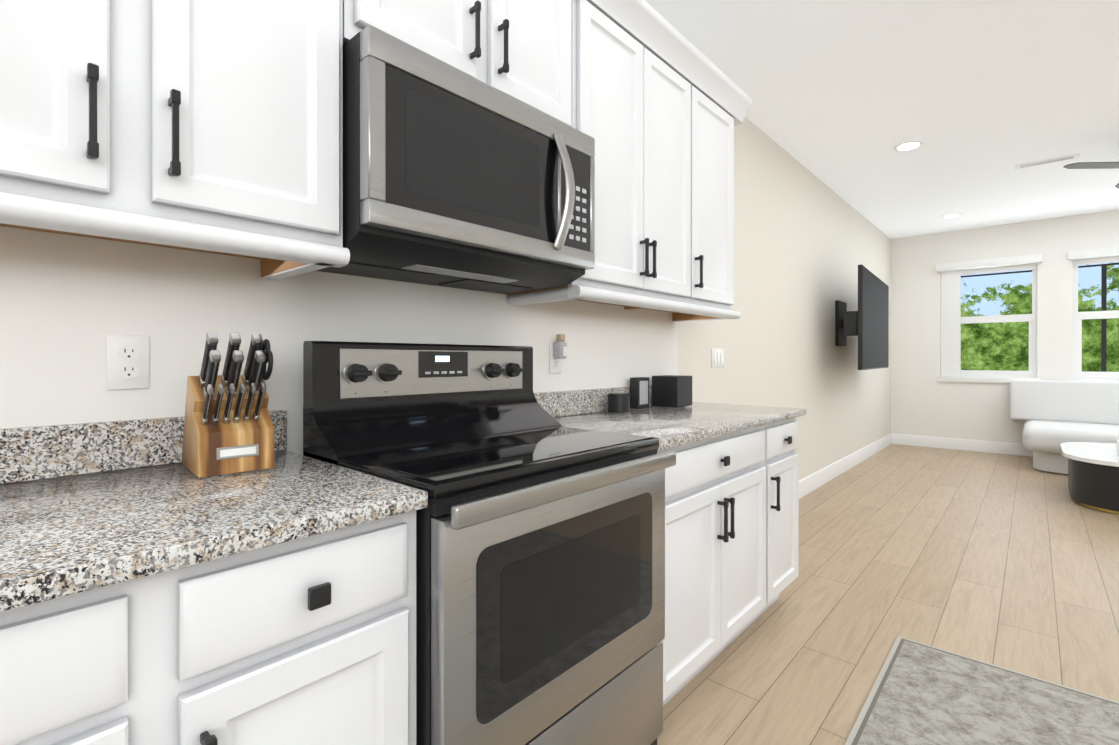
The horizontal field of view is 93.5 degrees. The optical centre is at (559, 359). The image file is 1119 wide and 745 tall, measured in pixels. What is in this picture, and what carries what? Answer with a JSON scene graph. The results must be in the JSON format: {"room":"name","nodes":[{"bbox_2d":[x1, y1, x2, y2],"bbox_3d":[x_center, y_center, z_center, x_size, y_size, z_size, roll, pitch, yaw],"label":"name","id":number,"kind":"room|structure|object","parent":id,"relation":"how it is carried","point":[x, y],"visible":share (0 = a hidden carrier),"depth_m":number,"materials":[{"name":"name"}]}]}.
{"room":"kitchen","nodes":[
{"label":"kitchen","id":0,"kind":"room"},
{"bbox_2d":[678,117,890,480],"bbox_3d":[0.771,-0.247,3.126,0.150,2.780,11.300,0,0,42],"label":"wall","id":1,"kind":"structure","parent":0,"point":[807,242],"depth_m":4.29,"materials":[{"name":"white paint"}]},
{"bbox_2d":[0,0,355,267],"bbox_3d":[-0.893,-0.774,0.904,0.344,1.039,0.922,0,0,42],"label":"upper cabinet","id":2,"kind":"object","parent":1,"relation":"attached to","point":[212,126],"depth_m":0.91,"materials":[{"name":"white wood"}]},
{"bbox_2d":[0,226,677,454],"bbox_3d":[-1.103,0.011,0.931,0.001,0.570,5.230,0,0,42],"label":"backsplash","id":3,"kind":"structure","parent":1,"relation":"attached to","point":[69,304],"depth_m":1.24,"materials":[{"name":"white paint"}]},
{"bbox_2d":[106,335,148,389],"bbox_3d":[-0.921,0.005,1.126,0.008,0.116,0.072,0,0,42],"label":"electrical outlet","id":4,"kind":"object","parent":3,"relation":"attached to","point":[127,361],"visible":1,"depth_m":1.12,"materials":[{"name":"white plastic"}]},
{"bbox_2d":[549,334,566,373],"bbox_3d":[0.003,-0.025,2.116,0.058,0.158,0.072,0,0,42],"label":"electrical outlet","id":5,"kind":"object","parent":3,"relation":"attached to","point":[557,351],"visible":1,"depth_m":2.11,"materials":[{"name":"white plastic"}]},
{"bbox_2d":[356,0,583,132],"bbox_3d":[-0.328,-1.008,1.532,0.344,0.573,0.760,0,0,42],"label":"upper cabinet","id":6,"kind":"object","parent":1,"relation":"attached to","point":[531,52],"depth_m":1.48,"materials":[{"name":"white wood"}]},
{"bbox_2d":[315,25,594,293],"bbox_3d":[-0.281,-0.465,1.490,0.468,0.456,0.754,0,0,42],"label":"over-the-range microwave","id":7,"kind":"object","parent":6,"relation":"attached to","point":[453,177],"visible":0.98,"depth_m":1.28,"materials":[{"name":"silver metal"}]},
{"bbox_2d":[506,0,739,315],"bbox_3d":[0.337,-0.776,2.271,0.344,1.039,1.220,0,0,42],"label":"upper cabinet","id":8,"kind":"object","parent":1,"relation":"attached to","point":[661,123],"depth_m":2.06,"materials":[{"name":"white wood"}]},
{"bbox_2d":[711,348,723,367],"bbox_3d":[0.972,-0.011,3.228,0.012,0.116,0.164,0,0,42],"label":"switch plate","id":9,"kind":"object","parent":1,"relation":"attached to","point":[717,358],"visible":1,"depth_m":3.22,"materials":[{"name":"white plastic"}]},
{"bbox_2d":[799,433,891,498],"bbox_3d":[2.573,1.070,5.004,0.016,0.140,5.800,0,0,42],"label":"baseboard","id":10,"kind":"structure","parent":1,"relation":"attached to","point":[814,481],"depth_m":5.22,"materials":[{"name":"white wood"}]},
{"bbox_2d":[835,264,888,369],"bbox_3d":[2.960,-0.360,5.165,0.373,0.890,1.658,0,0,42],"label":"tv","id":11,"kind":"object","parent":1,"relation":"attached to","point":[867,323],"visible":1,"depth_m":4.86,"materials":[{"name":"black plastic"}]},
{"bbox_2d":[645,0,1118,238],"bbox_3d":[2.537,-1.685,1.534,5.000,0.100,11.400,0,0,42],"label":"ceiling","id":12,"kind":"structure","parent":0,"point":[980,99],"depth_m":3.26,"materials":[{"name":"white paint"}]},
{"bbox_2d":[894,141,922,150],"bbox_3d":[2.668,-1.634,4.027,0.184,0.008,0.184,0,0,42],"label":"recessed light","id":13,"kind":"object","parent":12,"relation":"in","point":[909,145],"visible":1,"depth_m":4.02,"materials":[{"name":"white"}]},
{"bbox_2d":[942,214,961,217],"bbox_3d":[4.462,-1.637,5.990,0.184,0.008,0.184,0,0,42],"label":"recessed light","id":14,"kind":"object","parent":12,"relation":"in","point":[951,215],"visible":0.94,"depth_m":5.98,"materials":[{"name":"white plastic"}]},
{"bbox_2d":[1014,154,1080,169],"bbox_3d":[4.018,-1.634,4.346,0.400,0.009,0.100,0,0,42],"label":"ceiling vent","id":15,"kind":"object","parent":12,"relation":"in","point":[1053,160],"visible":0.96,"depth_m":4.33,"materials":[{"name":"white metal"}]},
{"bbox_2d":[1063,162,1118,187],"bbox_3d":[4.447,-1.468,3.903,1.060,0.339,1.012,0,0,42],"label":"ceiling fan","id":16,"kind":"object","parent":12,"relation":"hanging from","point":[1096,165],"visible":1,"depth_m":3.87,"materials":[{"name":"metal"}]},
{"bbox_2d":[657,444,1118,744],"bbox_3d":[2.537,1.195,1.539,5.000,0.100,11.400,0,0,42],"label":"floor","id":17,"kind":"structure","parent":0,"point":[1007,561],"depth_m":2.55,"materials":[{"name":"brown wood"}]},
{"bbox_2d":[0,570,171,744],"bbox_3d":[-1.041,0.705,0.528,0.629,0.884,0.912,0,0,42],"label":"base cabinet","id":18,"kind":"object","parent":17,"relation":"on","point":[91,667],"depth_m":0.61,"materials":[{"name":"white wood"}]},
{"bbox_2d":[0,410,427,611],"bbox_3d":[-1.240,0.196,0.292,0.648,0.132,2.296,0,0,42],"label":"countertop","id":19,"kind":"structure","parent":18,"relation":"on","point":[84,507],"depth_m":0.85,"materials":[{"name":"stone"}]},
{"bbox_2d":[181,332,274,477],"bbox_3d":[-0.709,0.087,1.131,0.136,0.286,0.229,0,0,-44],"label":"knife block","id":20,"kind":"object","parent":19,"relation":"on","point":[228,427],"visible":1,"depth_m":1.08,"materials":[{"name":"brown wood"}]},
{"bbox_2d":[172,510,415,744],"bbox_3d":[-0.608,0.704,1.010,0.629,0.884,0.385,0,0,42],"label":"base cabinet","id":21,"kind":"object","parent":17,"relation":"on","point":[310,640],"depth_m":0.79,"materials":[{"name":"white wood"}]},
{"bbox_2d":[303,341,675,744],"bbox_3d":[-0.154,0.549,1.378,0.614,1.192,0.754,0,0,42],"label":"range","id":22,"kind":"object","parent":17,"relation":"on","point":[540,575],"visible":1,"depth_m":1.21,"materials":[{"name":"silver metal"}]},
{"bbox_2d":[657,423,772,705],"bbox_3d":[0.329,0.702,2.051,0.629,0.884,0.877,0,0,42],"label":"base cabinet","id":23,"kind":"object","parent":17,"relation":"on","point":[731,536],"depth_m":1.81,"materials":[{"name":"white wood"}]},
{"bbox_2d":[534,385,805,450],"bbox_3d":[0.483,0.193,2.206,0.648,0.132,1.314,0,0,42],"label":"countertop","id":24,"kind":"structure","parent":23,"relation":"on","point":[668,427],"depth_m":2.10,"materials":[{"name":"stone"}]},
{"bbox_2d":[608,393,629,412],"bbox_3d":[0.262,0.188,2.320,0.096,0.081,0.096,0,0,42],"label":"speaker","id":25,"kind":"object","parent":24,"relation":"on","point":[618,402],"visible":1,"depth_m":2.28,"materials":[{"name":"black plastic"}]},
{"bbox_2d":[630,377,648,408],"bbox_3d":[0.382,0.155,2.502,0.046,0.145,0.100,0,0,42],"label":"box","id":26,"kind":"object","parent":24,"relation":"on","point":[639,392],"visible":1,"depth_m":2.47,"materials":[{"name":"black plastic"}]},
{"bbox_2d":[652,375,691,406],"bbox_3d":[0.562,0.153,2.628,0.145,0.149,0.151,0,0,42],"label":"box","id":27,"kind":"object","parent":24,"relation":"on","point":[671,390],"visible":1,"depth_m":2.57,"materials":[{"name":"black plastic"}]},
{"bbox_2d":[773,417,798,602],"bbox_3d":[0.759,0.702,2.528,0.629,0.884,0.407,0,0,42],"label":"base cabinet","id":28,"kind":"object","parent":17,"relation":"on","point":[785,432],"depth_m":2.33,"materials":[{"name":"white wood"}]},
{"bbox_2d":[845,636,1118,744],"bbox_3d":[0.838,1.142,-0.296,2.470,0.011,4.400,0,0,42],"label":"rug","id":29,"kind":"object","parent":17,"relation":"on","point":[922,694],"visible":1,"depth_m":1.72,"materials":[{"name":"grey fabric"}]},
{"bbox_2d":[1010,380,1118,473],"bbox_3d":[6.161,0.681,4.825,3.110,0.895,1.215,0,0,42],"label":"sofa","id":30,"kind":"object","parent":17,"relation":"on","point":[1053,415],"visible":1,"depth_m":5.63,"materials":[{"name":"white fabric"}]},
{"bbox_2d":[1060,442,1118,514],"bbox_3d":[4.787,0.944,3.986,1.430,0.396,1.250,0,0,42],"label":"coffee table","id":31,"kind":"object","parent":17,"relation":"on","point":[1093,475],"visible":0.98,"depth_m":4.03,"materials":[{"name":"black metal"}]},
{"bbox_2d":[1117,440,1118,455],"bbox_3d":[4.394,0.669,4.064,0.120,0.150,0.120,0,0,42],"label":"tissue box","id":32,"kind":"object","parent":31,"relation":"on","point":[1118,447],"visible":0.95,"depth_m":4.10,"materials":[{"name":"white"}]},
{"bbox_2d":[891,209,1118,443],"bbox_3d":[6.277,-0.251,5.691,4.600,2.780,0.180,0,0,42],"label":"wall","id":33,"kind":"structure","parent":0,"point":[924,402],"depth_m":6.60,"materials":[{"name":"white paint"}]},
{"bbox_2d":[892,433,1032,456],"bbox_3d":[6.217,1.069,5.615,4.584,0.140,0.016,0,0,42],"label":"baseboard","id":34,"kind":"structure","parent":33,"relation":"attached to","point":[972,445],"depth_m":6.63,"materials":[{"name":"white wood"}]},
{"bbox_2d":[936,254,1042,382],"bbox_3d":[5.283,-0.473,6.511,1.015,1.509,0.220,0,0,42],"label":"window","id":35,"kind":"structure","parent":33,"relation":"in","point":[952,320],"depth_m":6.59,"materials":[{"name":"white wood"}]},
{"bbox_2d":[1068,247,1118,381],"bbox_3d":[6.193,-0.472,5.692,1.015,1.509,0.220,0,0,42],"label":"window","id":36,"kind":"structure","parent":33,"relation":"in","point":[1103,315],"depth_m":5.91,"materials":[{"name":"white"}]},
{"label":"outside","id":37,"kind":"structure","parent":0,"visible":0},
{"bbox_2d":[961,262,1118,371],"bbox_3d":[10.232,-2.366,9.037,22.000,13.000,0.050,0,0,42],"label":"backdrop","id":38,"kind":"structure","parent":37,"point":[1001,346],"depth_m":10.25,"materials":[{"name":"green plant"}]}
]}

